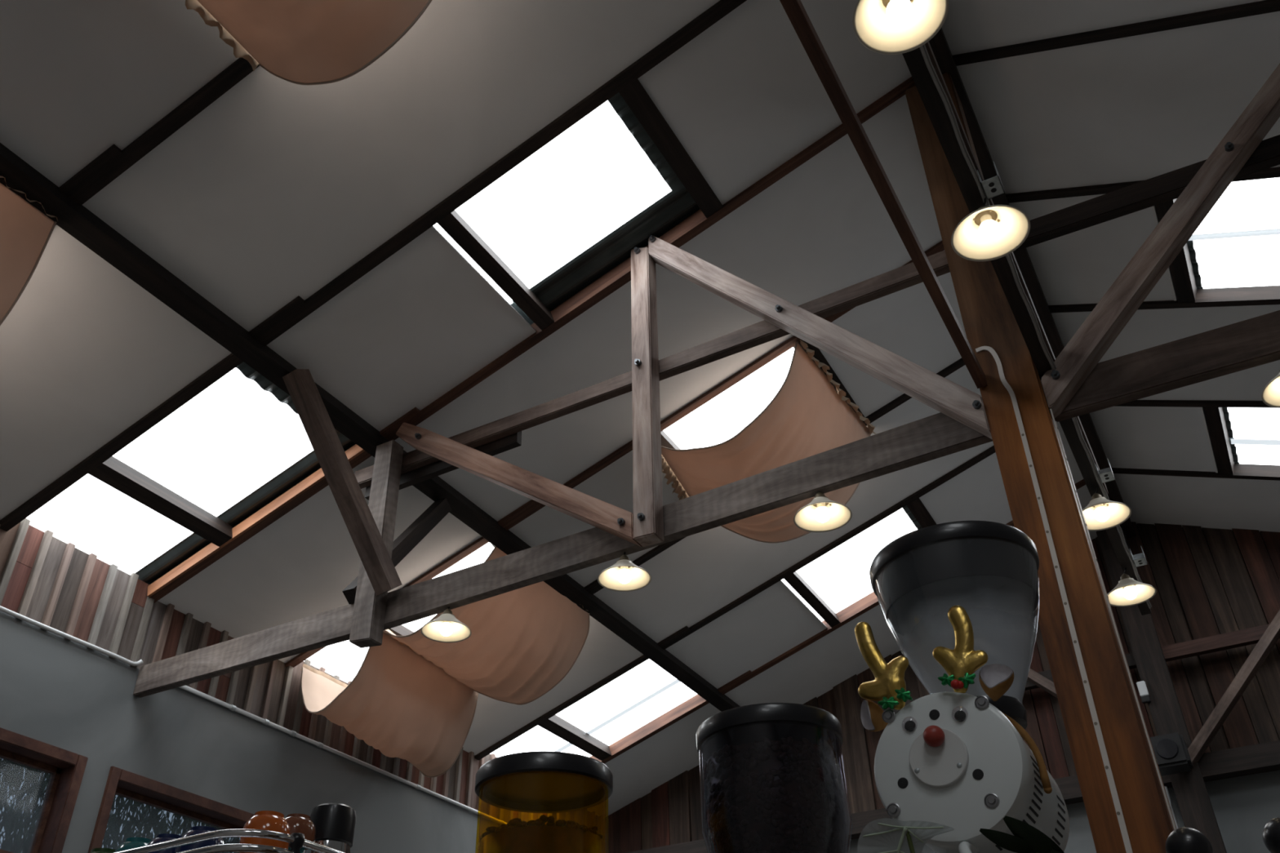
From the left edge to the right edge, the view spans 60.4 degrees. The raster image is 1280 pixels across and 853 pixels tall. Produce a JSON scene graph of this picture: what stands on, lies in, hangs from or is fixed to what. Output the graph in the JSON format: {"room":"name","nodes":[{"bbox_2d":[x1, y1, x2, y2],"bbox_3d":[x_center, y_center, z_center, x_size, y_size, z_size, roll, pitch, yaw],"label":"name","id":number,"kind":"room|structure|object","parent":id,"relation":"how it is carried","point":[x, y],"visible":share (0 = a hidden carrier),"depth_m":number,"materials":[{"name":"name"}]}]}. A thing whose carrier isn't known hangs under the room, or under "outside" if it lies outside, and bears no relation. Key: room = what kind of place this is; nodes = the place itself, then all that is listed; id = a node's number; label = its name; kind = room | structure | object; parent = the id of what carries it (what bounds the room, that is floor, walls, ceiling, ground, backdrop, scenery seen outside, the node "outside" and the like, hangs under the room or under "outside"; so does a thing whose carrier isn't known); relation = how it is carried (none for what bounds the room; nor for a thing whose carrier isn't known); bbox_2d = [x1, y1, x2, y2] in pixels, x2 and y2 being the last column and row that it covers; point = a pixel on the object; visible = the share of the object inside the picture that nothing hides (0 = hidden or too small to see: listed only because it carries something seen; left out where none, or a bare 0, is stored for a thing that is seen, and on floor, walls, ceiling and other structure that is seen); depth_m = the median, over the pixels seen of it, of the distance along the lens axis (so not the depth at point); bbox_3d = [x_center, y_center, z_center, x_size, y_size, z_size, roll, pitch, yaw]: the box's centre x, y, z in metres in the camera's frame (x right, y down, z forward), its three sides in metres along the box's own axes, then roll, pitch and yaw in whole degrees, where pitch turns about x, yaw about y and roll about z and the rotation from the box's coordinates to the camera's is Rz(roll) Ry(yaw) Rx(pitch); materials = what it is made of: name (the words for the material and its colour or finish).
{"room":"coffee shop","nodes":[
{"label":"coffee shop","id":0,"kind":"room"},
{"bbox_2d":[0,518,604,852],"bbox_3d":[-2.754,1.513,3.158,0.170,3.346,10.162,-19,-39,23],"label":"wall","id":1,"kind":"structure","parent":0,"point":[57,691],"depth_m":4.81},
{"bbox_2d":[0,727,88,852],"bbox_3d":[-2.448,1.303,3.957,0.132,0.450,0.845,-19,-39,23],"label":"window","id":2,"kind":"structure","parent":1,"relation":"in","point":[66,768],"depth_m":4.22,"materials":[{"name":"brown wood"}]},
{"bbox_2d":[0,605,143,666],"bbox_3d":[-2.771,0.359,3.763,0.033,0.040,2.623,-19,-39,23],"label":"conduit","id":3,"kind":"object","parent":1,"relation":"attached to","point":[2,609],"visible":1,"depth_m":4.44,"materials":[{"name":"grey"}]},
{"bbox_2d":[88,766,253,852],"bbox_3d":[-1.946,1.821,4.689,0.132,0.450,0.980,-19,-39,23],"label":"window","id":4,"kind":"structure","parent":1,"relation":"in","point":[122,783],"depth_m":4.65,"materials":[{"name":"brown wood"}]},
{"bbox_2d":[179,685,506,824],"bbox_3d":[-1.163,2.036,6.116,0.025,0.025,3.825,-19,-39,23],"label":"conduit","id":5,"kind":"object","parent":1,"relation":"attached to","point":[230,707],"visible":0.92,"depth_m":5.52,"materials":[{"name":"grey"}]},
{"bbox_2d":[0,0,1279,818],"bbox_3d":[0.522,-1.320,2.925,7.688,1.499,10.150,-19,-39,23],"label":"ceiling","id":6,"kind":"structure","parent":0,"point":[275,189],"depth_m":4.14,"materials":[{"name":"paint"}]},
{"bbox_2d":[55,57,259,225],"bbox_3d":[-1.296,-1.098,3.410,3.833,1.295,0.080,-19,-39,23],"label":"rafter","id":7,"kind":"object","parent":6,"relation":"attached to","point":[113,162],"visible":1,"depth_m":3.45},
{"bbox_2d":[0,175,57,325],"bbox_3d":[-2.376,-0.472,3.209,0.841,0.703,0.748,-19,-39,23],"label":"cloth","id":8,"kind":"object","parent":7,"relation":"hanging from","point":[25,231],"visible":1,"depth_m":3.37,"materials":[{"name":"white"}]},
{"bbox_2d":[185,0,431,84],"bbox_3d":[-0.977,-1.402,2.915,0.905,0.677,0.758,-19,-39,23],"label":"cloth","id":9,"kind":"object","parent":7,"relation":"hanging from","point":[297,42],"visible":1,"depth_m":2.93,"materials":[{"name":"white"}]},
{"bbox_2d":[0,142,740,711],"bbox_3d":[-1.651,-0.497,3.811,0.102,0.106,10.120,-19,-39,23],"label":"purlin","id":10,"kind":"object","parent":6,"relation":"attached to","point":[77,220],"visible":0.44,"depth_m":4.06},
{"bbox_2d":[0,0,746,531],"bbox_3d":[-0.900,-0.689,3.989,3.833,1.295,0.080,-19,-39,23],"label":"rafter","id":11,"kind":"object","parent":6,"relation":"attached to","point":[298,308],"visible":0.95,"depth_m":3.99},
{"bbox_2d":[382,546,589,705],"bbox_3d":[-0.797,1.045,5.573,0.796,0.478,0.828,-19,-39,23],"label":"cloth","id":12,"kind":"object","parent":6,"relation":"hanging from","point":[522,642],"visible":0.82,"depth_m":5.52,"materials":[{"name":"beige"}]},
{"bbox_2d":[147,76,915,603],"bbox_3d":[-0.542,-0.320,4.511,3.833,1.295,0.072,-19,-39,23],"label":"rafter","id":13,"kind":"object","parent":6,"relation":"attached to","point":[697,223],"depth_m":4.49,"materials":[{"name":"wood"}]},
{"bbox_2d":[284,240,944,667],"bbox_3d":[-0.128,0.109,5.117,3.833,1.295,0.072,-19,-39,23],"label":"rafter","id":14,"kind":"object","parent":6,"relation":"attached to","point":[530,508],"visible":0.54,"depth_m":5.10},
{"bbox_2d":[300,629,478,777],"bbox_3d":[-1.277,1.442,5.653,0.501,0.478,0.873,-19,-39,23],"label":"cloth","id":15,"kind":"object","parent":14,"relation":"hanging from","point":[402,704],"visible":0.97,"depth_m":5.55,"materials":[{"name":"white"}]},
{"bbox_2d":[474,445,995,760],"bbox_3d":[0.646,0.907,6.247,3.833,1.295,0.072,-19,-39,23],"label":"rafter","id":16,"kind":"object","parent":6,"relation":"attached to","point":[686,631],"visible":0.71,"depth_m":6.25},
{"bbox_2d":[583,358,964,595],"bbox_3d":[0.253,0.501,5.673,3.833,1.295,0.072,-19,-39,23],"label":"rafter","id":17,"kind":"object","parent":6,"relation":"attached to","point":[593,587],"visible":0.18,"depth_m":5.46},
{"bbox_2d":[661,340,875,542],"bbox_3d":[0.573,0.165,5.215,0.962,0.596,0.847,-19,-39,23],"label":"cloth","id":18,"kind":"object","parent":17,"relation":"hanging from","point":[806,417],"visible":0.65,"depth_m":5.03,"materials":[{"name":"brown"}]},
{"bbox_2d":[589,479,1085,764],"bbox_3d":[1.032,1.305,6.810,3.833,1.295,0.072,-19,-39,23],"label":"rafter","id":19,"kind":"object","parent":6,"relation":"attached to","point":[871,600],"visible":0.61,"depth_m":6.90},
{"bbox_2d":[952,0,1279,66],"bbox_3d":[2.753,-1.349,3.010,3.636,1.499,0.040,-19,-39,23],"label":"rafter","id":20,"kind":"object","parent":6,"relation":"attached to","point":[1264,6],"visible":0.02,"depth_m":3.76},
{"bbox_2d":[1005,166,1279,203],"bbox_3d":[3.139,-0.951,3.574,3.636,1.499,0.040,-19,-39,23],"label":"rafter","id":21,"kind":"object","parent":6,"relation":"attached to","point":[1272,172],"visible":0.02,"depth_m":4.48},
{"bbox_2d":[1048,285,1279,312],"bbox_3d":[3.534,-0.543,4.151,3.636,1.499,0.040,-19,-39,23],"label":"rafter","id":22,"kind":"object","parent":6,"relation":"attached to","point":[1264,295],"visible":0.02,"depth_m":4.83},
{"bbox_2d":[1114,400,1275,408],"bbox_3d":[3.954,-0.110,4.764,3.636,1.499,0.040,-19,-39,23],"label":"rafter","id":23,"kind":"object","parent":6,"relation":"attached to","point":[1180,403],"visible":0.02,"depth_m":5.54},
{"bbox_2d":[1111,463,1279,480],"bbox_3d":[4.325,0.273,5.306,3.636,1.499,0.040,-19,-39,23],"label":"rafter","id":24,"kind":"object","parent":6,"relation":"attached to","point":[1241,471],"visible":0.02,"depth_m":6.03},
{"bbox_2d":[135,92,1239,584],"bbox_3d":[0.524,-1.389,2.973,8.134,1.569,10.550,-19,-39,23],"label":"frame","id":25,"kind":"structure","parent":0,"point":[677,205],"depth_m":4.40,"materials":[{"name":"metal"}]},
{"bbox_2d":[26,367,313,574],"bbox_3d":[-1.989,0.260,4.556,1.318,0.434,0.755,-19,-39,23],"label":"window","id":26,"kind":"structure","parent":25,"relation":"attached to","point":[172,482],"depth_m":4.53,"materials":[{"name":"white"}]},
{"bbox_2d":[306,542,493,683],"bbox_3d":[-1.179,1.069,5.712,1.356,0.446,0.800,-19,-39,23],"label":"window","id":27,"kind":"structure","parent":25,"relation":"attached to","point":[344,660],"depth_m":5.66,"materials":[{"name":"white"}]},
{"bbox_2d":[433,79,723,330],"bbox_3d":[-0.295,-0.813,4.154,1.007,0.335,0.755,-19,-39,23],"label":"window","id":28,"kind":"structure","parent":25,"relation":"attached to","point":[593,178],"depth_m":4.14,"materials":[{"name":"white"}]},
{"bbox_2d":[489,658,697,760],"bbox_3d":[-0.373,1.872,6.859,1.395,0.459,0.860,-19,-39,23],"label":"window","id":29,"kind":"structure","parent":25,"relation":"attached to","point":[588,727],"depth_m":6.83,"materials":[{"name":"white"}]},
{"bbox_2d":[661,340,865,449],"bbox_3d":[0.512,0.019,5.332,1.007,0.335,0.850,-19,-39,23],"label":"window","id":30,"kind":"structure","parent":25,"relation":"attached to","point":[725,415],"depth_m":5.22,"materials":[{"name":"white"}]},
{"bbox_2d":[781,497,936,627],"bbox_3d":[1.288,0.820,6.465,1.007,0.335,0.860,-19,-39,23],"label":"window","id":31,"kind":"structure","parent":25,"relation":"attached to","point":[839,578],"depth_m":6.43,"materials":[{"name":"white"}]},
{"bbox_2d":[1151,177,1279,302],"bbox_3d":[2.610,-0.784,4.407,0.915,0.347,0.880,-19,-39,23],"label":"window","id":32,"kind":"structure","parent":25,"relation":"attached to","point":[1237,244],"depth_m":4.59,"materials":[{"name":"white"}]},
{"bbox_2d":[1200,407,1279,475],"bbox_3d":[3.413,0.044,5.580,0.915,0.345,0.830,-19,-39,23],"label":"window","id":33,"kind":"structure","parent":25,"relation":"attached to","point":[1255,430],"depth_m":5.76,"materials":[{"name":"white"}]},
{"bbox_2d":[604,521,1279,852],"bbox_3d":[3.050,2.421,5.755,7.750,4.700,0.180,-19,-39,23],"label":"wall","id":34,"kind":"structure","parent":0,"point":[1207,582],"depth_m":6.51,"materials":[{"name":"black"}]},
{"bbox_2d":[626,740,1279,852],"bbox_3d":[2.944,1.883,5.997,7.300,0.120,0.100,-19,-39,23],"label":"beam","id":35,"kind":"structure","parent":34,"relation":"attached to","point":[1264,757],"depth_m":5.91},
{"bbox_3d":[0.588,1.780,0.689,7.750,0.100,10.450,-19,-39,23],"label":"floor","id":36,"kind":"structure","parent":0,"visible":0},
{"bbox_2d":[904,71,1177,852],"bbox_3d":[1.139,0.541,2.825,0.178,4.388,0.176,-19,-39,23],"label":"post","id":37,"kind":"object","parent":36,"relation":"on","point":[988,317],"depth_m":2.86,"materials":[{"name":"wood"}]},
{"bbox_2d":[133,412,992,697],"bbox_3d":[-0.541,0.541,3.988,3.649,0.163,0.042,-19,-39,23],"label":"tie beam","id":38,"kind":"structure","parent":37,"relation":"attached to","point":[938,435],"depth_m":3.82,"materials":[{"name":"wood"}]},
{"bbox_2d":[282,368,401,595],"bbox_3d":[-1.126,0.204,4.155,0.088,0.773,0.626,-28,-43,32],"label":"knee brace","id":39,"kind":"object","parent":38,"relation":"attached to","point":[382,574],"visible":1,"depth_m":4.13,"materials":[{"name":"wood"}]},
{"bbox_2d":[349,440,403,648],"bbox_3d":[-1.022,0.443,4.308,0.113,0.896,0.069,-19,-39,23],"label":"post","id":40,"kind":"object","parent":38,"relation":"attached to","point":[366,630],"visible":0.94,"depth_m":4.30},
{"bbox_2d":[342,497,451,604],"bbox_3d":[-0.992,0.502,4.563,0.065,0.672,0.497,-22,-41,26],"label":"knee brace","id":41,"kind":"object","parent":38,"relation":"attached to","point":[417,531],"visible":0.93,"depth_m":4.63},
{"bbox_2d":[420,606,471,642],"bbox_3d":[-0.698,0.701,3.984,0.181,0.124,0.181,-19,-39,23],"label":"pendant lamp","id":42,"kind":"object","parent":38,"relation":"hanging from","point":[446,628],"visible":1,"depth_m":3.99,"materials":[{"name":"beige metal"}]},
{"bbox_2d":[440,608,455,617],"bbox_3d":[-0.699,0.681,3.998,0.055,0.038,0.055,-19,-39,23],"label":"socket","id":43,"kind":"object","parent":42,"relation":"attached to","point":[446,613],"depth_m":3.97,"materials":[{"name":"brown metal"}]},
{"bbox_2d":[395,422,641,546],"bbox_3d":[-0.507,0.193,4.116,1.115,0.876,0.091,-19,-39,23],"label":"strut","id":44,"kind":"object","parent":38,"relation":"attached to","point":[618,522],"visible":0.96,"depth_m":4.02,"materials":[{"name":"brown wood"}]},
{"bbox_2d":[597,551,651,591],"bbox_3d":[-0.053,0.471,3.705,0.181,0.126,0.181,-19,-39,23],"label":"pendant lamp","id":45,"kind":"object","parent":38,"relation":"hanging from","point":[624,575],"visible":1,"depth_m":3.71,"materials":[{"name":"beige metal"}]},
{"bbox_2d":[616,555,631,568],"bbox_3d":[-0.053,0.452,3.718,0.055,0.038,0.055,-19,-39,23],"label":"socket","id":46,"kind":"object","parent":45,"relation":"attached to","point":[624,558],"depth_m":3.69,"materials":[{"name":"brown metal"}]},
{"bbox_2d":[631,247,664,546],"bbox_3d":[0.015,-0.169,4.014,0.089,1.334,0.091,-19,-39,23],"label":"post","id":47,"kind":"object","parent":38,"relation":"attached to","point":[647,487],"visible":0.99,"depth_m":3.92,"materials":[{"name":"grey wood"}]},
{"bbox_2d":[354,320,790,500],"bbox_3d":[-0.322,-0.046,4.277,2.000,0.123,0.073,-19,-39,23],"label":"beam","id":48,"kind":"structure","parent":47,"relation":"attached to","point":[504,434],"depth_m":4.25,"materials":[{"name":"wood"}]},
{"bbox_2d":[793,492,852,532],"bbox_3d":[0.567,0.250,3.436,0.181,0.108,0.181,-19,-39,23],"label":"pendant lamp","id":49,"kind":"object","parent":38,"relation":"hanging from","point":[822,514],"visible":1,"depth_m":3.44,"materials":[{"name":"beige metal"}]},
{"bbox_2d":[811,492,829,506],"bbox_3d":[0.566,0.225,3.455,0.055,0.038,0.055,-19,-39,23],"label":"socket","id":50,"kind":"object","parent":49,"relation":"attached to","point":[820,495],"depth_m":3.43,"materials":[{"name":"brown metal"}]},
{"bbox_2d":[648,235,991,439],"bbox_3d":[0.532,-0.366,3.800,1.093,1.356,0.091,-19,-39,23],"label":"strut","id":51,"kind":"object","parent":37,"relation":"attached to","point":[957,402],"visible":0.98,"depth_m":3.64,"materials":[{"name":"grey wood"}]},
{"bbox_2d":[798,250,950,318],"bbox_3d":[0.793,-0.471,3.793,0.565,0.076,0.042,-19,-39,23],"label":"beam","id":52,"kind":"structure","parent":37,"relation":"attached to","point":[906,276],"depth_m":3.77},
{"bbox_2d":[779,0,987,388],"bbox_3d":[0.195,-0.980,2.074,0.030,0.042,3.360,-19,-39,23],"label":"ceiling beam","id":53,"kind":"structure","parent":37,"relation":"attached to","point":[795,11],"depth_m":2.59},
{"bbox_2d":[928,27,1135,538],"bbox_3d":[0.582,-1.904,3.276,0.070,0.120,10.120,-19,-39,23],"label":"ridge beam","id":54,"kind":"structure","parent":37,"relation":"on","point":[939,44],"depth_m":4.87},
{"bbox_2d":[1013,134,1279,252],"bbox_3d":[2.028,-0.860,3.222,1.917,0.152,0.042,-19,-39,23],"label":"beam","id":55,"kind":"structure","parent":37,"relation":"attached to","point":[1168,186],"depth_m":3.43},
{"bbox_2d":[1040,63,1279,418],"bbox_3d":[1.661,-0.663,3.236,1.149,1.108,0.091,-19,-39,23],"label":"strut","id":56,"kind":"object","parent":37,"relation":"attached to","point":[1090,343],"visible":1,"depth_m":3.21,"materials":[{"name":"brown wood"}]},
{"bbox_2d":[1054,310,1279,422],"bbox_3d":[2.126,-0.376,2.810,2.120,0.137,0.042,-18,-39,23],"label":"tie beam","id":57,"kind":"structure","parent":37,"relation":"attached to","point":[1253,342],"depth_m":3.07,"materials":[{"name":"wood"}]},
{"bbox_2d":[902,41,1151,615],"bbox_3d":[0.808,-0.577,2.660,0.053,0.080,5.200,-19,-39,23],"label":"rail","id":58,"kind":"object","parent":57,"relation":"on","point":[932,101],"visible":0.5,"depth_m":2.83,"materials":[{"name":"metal"}]},
{"bbox_2d":[853,0,948,54],"bbox_3d":[0.497,-0.828,2.131,0.181,0.124,0.181,-19,-39,23],"label":"pendant lamp","id":59,"kind":"object","parent":58,"relation":"hanging from","point":[886,27],"visible":1,"depth_m":2.14,"materials":[{"name":"white metal"}]},
{"bbox_2d":[882,0,889,7],"bbox_3d":[0.497,-0.848,2.146,0.055,0.038,0.055,-19,-39,23],"label":"socket","id":60,"kind":"object","parent":59,"relation":"attached to","point":[885,2],"depth_m":2.14,"materials":[{"name":"brown metal"}]},
{"bbox_2d":[951,196,1030,261],"bbox_3d":[0.821,-0.490,2.607,0.181,0.124,0.181,-19,-39,23],"label":"pendant lamp","id":61,"kind":"object","parent":58,"relation":"hanging from","point":[988,233],"visible":1,"depth_m":2.61,"materials":[{"name":"white metal"}]},
{"bbox_2d":[974,205,997,226],"bbox_3d":[0.821,-0.509,2.621,0.055,0.038,0.055,-19,-39,23],"label":"socket","id":62,"kind":"object","parent":61,"relation":"attached to","point":[988,214],"depth_m":2.60,"materials":[{"name":"brown metal"}]},
{"bbox_2d":[977,161,1004,199],"bbox_3d":[0.829,-0.581,2.599,0.042,0.051,0.062,-19,-39,23],"label":"bracket","id":63,"kind":"object","parent":58,"relation":"attached to","point":[993,187],"visible":1,"depth_m":2.58,"materials":[{"name":"metal"}]},
{"bbox_2d":[919,44,1151,608],"bbox_3d":[1.027,-0.337,2.927,0.016,0.012,4.235,-19,-39,23],"label":"cable","id":64,"kind":"object","parent":58,"relation":"attached to","point":[939,86],"visible":0.68,"depth_m":2.85,"materials":[{"name":"grey plastic"}]},
{"bbox_2d":[1094,457,1115,483],"bbox_3d":[1.534,0.147,3.630,0.042,0.051,0.062,-19,-39,23],"label":"junction box","id":65,"kind":"object","parent":58,"relation":"attached to","point":[1105,475],"visible":1,"depth_m":3.62,"materials":[{"name":"metal"}]},
{"bbox_2d":[1082,486,1131,530],"bbox_3d":[1.531,0.261,3.669,0.181,0.124,0.181,-19,-39,23],"label":"pendant lamp","id":66,"kind":"object","parent":58,"relation":"hanging from","point":[1100,513],"visible":0.98,"depth_m":3.67,"materials":[{"name":"white metal"}]},
{"bbox_2d":[1088,493,1106,507],"bbox_3d":[1.531,0.242,3.683,0.055,0.038,0.055,-19,-39,23],"label":"socket","id":67,"kind":"object","parent":66,"relation":"attached to","point":[1095,497],"depth_m":3.66,"materials":[{"name":"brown metal"}]},
{"bbox_2d":[1107,568,1156,606],"bbox_3d":[1.834,0.594,4.139,0.181,0.124,0.181,-19,-39,23],"label":"pendant lamp","id":68,"kind":"object","parent":58,"relation":"hanging from","point":[1128,592],"visible":0.98,"depth_m":4.14,"materials":[{"name":"white metal"}]},
{"bbox_2d":[1118,573,1133,582],"bbox_3d":[1.834,0.575,4.154,0.055,0.038,0.055,-19,-39,23],"label":"socket","id":69,"kind":"object","parent":68,"relation":"attached to","point":[1124,577],"depth_m":4.13,"materials":[{"name":"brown metal"}]},
{"bbox_2d":[1129,546,1147,567],"bbox_3d":[1.864,0.487,4.111,0.042,0.051,0.062,-19,-39,23],"label":"junction box","id":70,"kind":"object","parent":58,"relation":"attached to","point":[1140,560],"visible":1,"depth_m":4.10,"materials":[{"name":"metal"}]},
{"bbox_2d":[1261,370,1279,408],"bbox_3d":[1.731,-0.147,2.920,0.181,0.138,0.181,-19,-39,23],"label":"pendant lamp","id":71,"kind":"object","parent":57,"relation":"hanging from","point":[1270,396],"visible":1,"depth_m":2.94,"materials":[{"name":"white metal"}]},
{"bbox_2d":[1096,526,1226,852],"bbox_3d":[2.940,2.415,5.503,0.155,4.420,0.068,-19,-39,23],"label":"post","id":72,"kind":"object","parent":36,"relation":"on","point":[1193,798],"visible":0.69,"depth_m":6.11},
{"bbox_2d":[879,653,1137,714],"bbox_3d":[2.162,1.588,6.657,1.600,0.075,0.050,-19,-39,23],"label":"beam","id":73,"kind":"structure","parent":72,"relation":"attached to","point":[1020,684],"depth_m":6.58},
{"bbox_2d":[973,637,1057,697],"bbox_3d":[2.443,1.550,6.365,0.976,0.985,0.105,-19,-39,23],"label":"brace","id":74,"kind":"object","parent":72,"relation":"attached to","point":[993,653],"visible":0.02,"depth_m":6.53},
{"bbox_2d":[1136,680,1151,703],"bbox_3d":[2.825,1.490,6.167,0.045,0.120,0.030,-19,-39,23],"label":"sensor box","id":75,"kind":"object","parent":72,"relation":"attached to","point":[1141,686],"visible":1,"depth_m":6.15,"materials":[{"name":"grey"}]},
{"bbox_2d":[1149,732,1193,776],"bbox_3d":[2.813,1.744,5.840,0.185,0.178,0.252,-19,-39,23],"label":"speaker","id":76,"kind":"object","parent":72,"relation":"attached to","point":[1171,753],"visible":0.8,"depth_m":5.75},
{"bbox_2d":[1160,623,1279,662],"bbox_3d":[3.669,1.072,5.990,1.545,0.075,0.050,-19,-39,23],"label":"beam","id":77,"kind":"structure","parent":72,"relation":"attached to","point":[1250,636],"depth_m":6.17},
{"bbox_2d":[1187,609,1279,766],"bbox_3d":[3.347,1.251,5.958,1.025,1.011,0.105,-19,-39,23],"label":"brace","id":78,"kind":"object","parent":72,"relation":"attached to","point":[1268,641],"visible":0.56,"depth_m":5.89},
{"bbox_2d":[1164,786,1179,828],"bbox_3d":[2.856,3.108,5.136,0.056,2.830,0.056,-19,-39,23],"label":"pipe","id":79,"kind":"object","parent":36,"relation":"on","point":[1166,788],"visible":0.27,"depth_m":5.88,"materials":[{"name":"grey"}]},
{"bbox_3d":[-0.321,1.465,1.079,3.350,0.900,0.900,-19,-39,23],"label":"countertop","id":80,"kind":"structure","parent":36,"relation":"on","visible":0},
{"bbox_2d":[113,828,344,852],"bbox_3d":[-0.972,1.118,1.825,1.386,0.555,0.621,-19,-39,23],"label":"espresso machine","id":81,"kind":"object","parent":80,"relation":"on","point":[296,841],"visible":1,"depth_m":1.53,"materials":[{"name":"metal"}]},
{"bbox_2d":[288,846,305,852],"bbox_3d":[-0.558,0.729,1.747,0.065,0.118,0.069,-19,-39,23],"label":"cup","id":82,"kind":"object","parent":81,"relation":"on","point":[302,850],"visible":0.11,"depth_m":1.76,"materials":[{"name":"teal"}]},
{"bbox_2d":[284,813,315,849],"bbox_3d":[-0.560,0.662,1.795,0.067,0.045,0.071,-19,-39,23],"label":"cup","id":83,"kind":"object","parent":82,"relation":"on","point":[298,823],"visible":0.56,"depth_m":1.77,"materials":[{"name":"brown"}]},
{"bbox_2d":[305,803,355,852],"bbox_3d":[-0.525,0.739,1.836,0.077,0.205,0.077,-19,-39,23],"label":"canister","id":84,"kind":"object","parent":81,"relation":"on","point":[334,823],"visible":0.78,"depth_m":1.85,"materials":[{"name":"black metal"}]},
{"bbox_3d":[-0.576,0.682,1.650,0.079,0.082,0.083,-19,-39,23],"label":"cup","id":85,"kind":"object","parent":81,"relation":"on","visible":0},
{"bbox_2d":[239,810,290,852],"bbox_3d":[-0.575,0.628,1.694,0.076,0.055,0.081,-19,-39,23],"label":"cup","id":86,"kind":"object","parent":85,"relation":"on","point":[269,820],"visible":0.71,"depth_m":1.67,"materials":[{"name":"orange"}]},
{"bbox_3d":[-0.722,0.732,1.715,0.079,0.082,0.083,-19,-39,23],"label":"cup","id":87,"kind":"object","parent":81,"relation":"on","visible":0},
{"bbox_2d":[174,826,224,852],"bbox_3d":[-0.699,0.672,1.752,0.076,0.055,0.081,-19,-39,23],"label":"cup","id":88,"kind":"object","parent":87,"relation":"on","point":[194,830],"visible":0.51,"depth_m":1.73,"materials":[{"name":"blue"}]},
{"bbox_3d":[-0.871,0.783,1.781,0.079,0.082,0.083,-19,-39,23],"label":"cup","id":89,"kind":"object","parent":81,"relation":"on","visible":0},
{"bbox_2d":[90,848,115,852],"bbox_3d":[-0.900,0.742,1.841,0.076,0.055,0.081,-19,-39,23],"label":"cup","id":90,"kind":"object","parent":89,"relation":"on","point":[95,850],"visible":0.82,"depth_m":1.84,"materials":[{"name":"green"}]},
{"bbox_2d":[114,837,151,852],"bbox_3d":[-0.833,0.718,1.817,0.076,0.062,0.081,-19,-39,23],"label":"cup","id":91,"kind":"object","parent":89,"relation":"on","point":[130,842],"visible":0.7,"depth_m":1.80,"materials":[{"name":"teal"}]},
{"bbox_2d":[475,751,613,813],"bbox_3d":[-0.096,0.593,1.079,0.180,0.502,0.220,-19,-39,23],"label":"lid","id":92,"kind":"object","parent":80,"relation":"on","point":[538,781],"visible":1,"depth_m":1.20,"materials":[{"name":"black plastic"}]},
{"bbox_2d":[479,814,604,852],"bbox_3d":[-0.103,0.515,1.125,0.133,0.196,0.133,13,-38,-19],"label":"coffee beans","id":93,"kind":"object","parent":92,"relation":"in","point":[517,836],"visible":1,"depth_m":1.12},
{"bbox_2d":[696,702,842,760],"bbox_3d":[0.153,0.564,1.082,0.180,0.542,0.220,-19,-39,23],"label":"lid","id":94,"kind":"object","parent":80,"relation":"on","point":[745,724],"visible":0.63,"depth_m":1.18,"materials":[{"name":"black plastic"}]},
{"bbox_2d":[702,736,846,852],"bbox_3d":[0.146,0.460,1.145,0.150,0.230,0.148,-19,-39,23],"label":"coffee beans","id":95,"kind":"object","parent":94,"relation":"in","point":[784,795],"visible":1,"depth_m":1.13,"materials":[{"name":"food"}]},
{"bbox_2d":[857,817,954,852],"bbox_3d":[0.238,0.506,0.861,0.084,0.376,0.076,-19,-39,23],"label":"potted plant","id":96,"kind":"object","parent":80,"relation":"on","point":[886,835],"visible":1,"depth_m":0.95,"materials":[{"name":"white plant"}]},
{"bbox_2d":[869,520,1069,852],"bbox_3d":[0.393,0.474,1.138,0.207,0.745,0.293,-19,-39,23],"label":"coffee grinder","id":97,"kind":"object","parent":80,"relation":"on","point":[954,760],"visible":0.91,"depth_m":1.16,"materials":[{"name":"white metal"}]},
{"bbox_2d":[854,605,1052,794],"bbox_3d":[0.321,0.298,1.187,0.179,0.202,0.097,-19,-39,23],"label":"headband","id":98,"kind":"object","parent":97,"relation":"on","point":[888,688],"visible":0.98,"depth_m":1.18,"materials":[{"name":"gold metal"}]},
{"bbox_2d":[979,815,1064,852],"bbox_3d":[0.351,0.479,0.827,0.103,0.376,0.076,3,-36,-6],"label":"potted plant","id":99,"kind":"object","parent":80,"relation":"on","point":[1027,838],"visible":1,"depth_m":0.94,"materials":[{"name":"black plant"}]},
{"bbox_2d":[1165,826,1213,852],"bbox_3d":[0.502,0.523,0.898,0.060,0.381,0.060,-19,-39,23],"label":"handle","id":100,"kind":"object","parent":80,"relation":"on","point":[1181,840],"visible":1,"depth_m":0.99,"materials":[{"name":"black plastic"}]},
{"bbox_2d":[1262,817,1279,852],"bbox_3d":[0.620,0.540,0.943,0.060,0.402,0.060,-19,-39,23],"label":"handle","id":101,"kind":"object","parent":80,"relation":"on","point":[1271,831],"visible":1,"depth_m":1.04,"materials":[{"name":"black plastic"}]},
{"bbox_3d":[-0.796,0.757,1.748,0.079,0.082,0.083,-19,-39,23],"label":"cup","id":102,"kind":"object","parent":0,"visible":0},
{"bbox_2d":[146,833,182,852],"bbox_3d":[-0.766,0.696,1.782,0.076,0.055,0.081,-19,-39,23],"label":"cup","id":103,"kind":"object","parent":102,"relation":"on","point":[161,837],"visible":0.46,"depth_m":1.77,"materials":[{"name":"blue"}]},
{"label":"outside","id":104,"kind":"structure","parent":0,"visible":0},
{"bbox_2d":[0,758,239,852],"bbox_3d":[-3.301,3.252,5.574,1.173,3.376,7.401,-19,-39,23],"label":"hedge","id":105,"kind":"object","parent":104,"point":[12,779],"visible":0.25,"depth_m":6.13,"materials":[{"name":"plant"}]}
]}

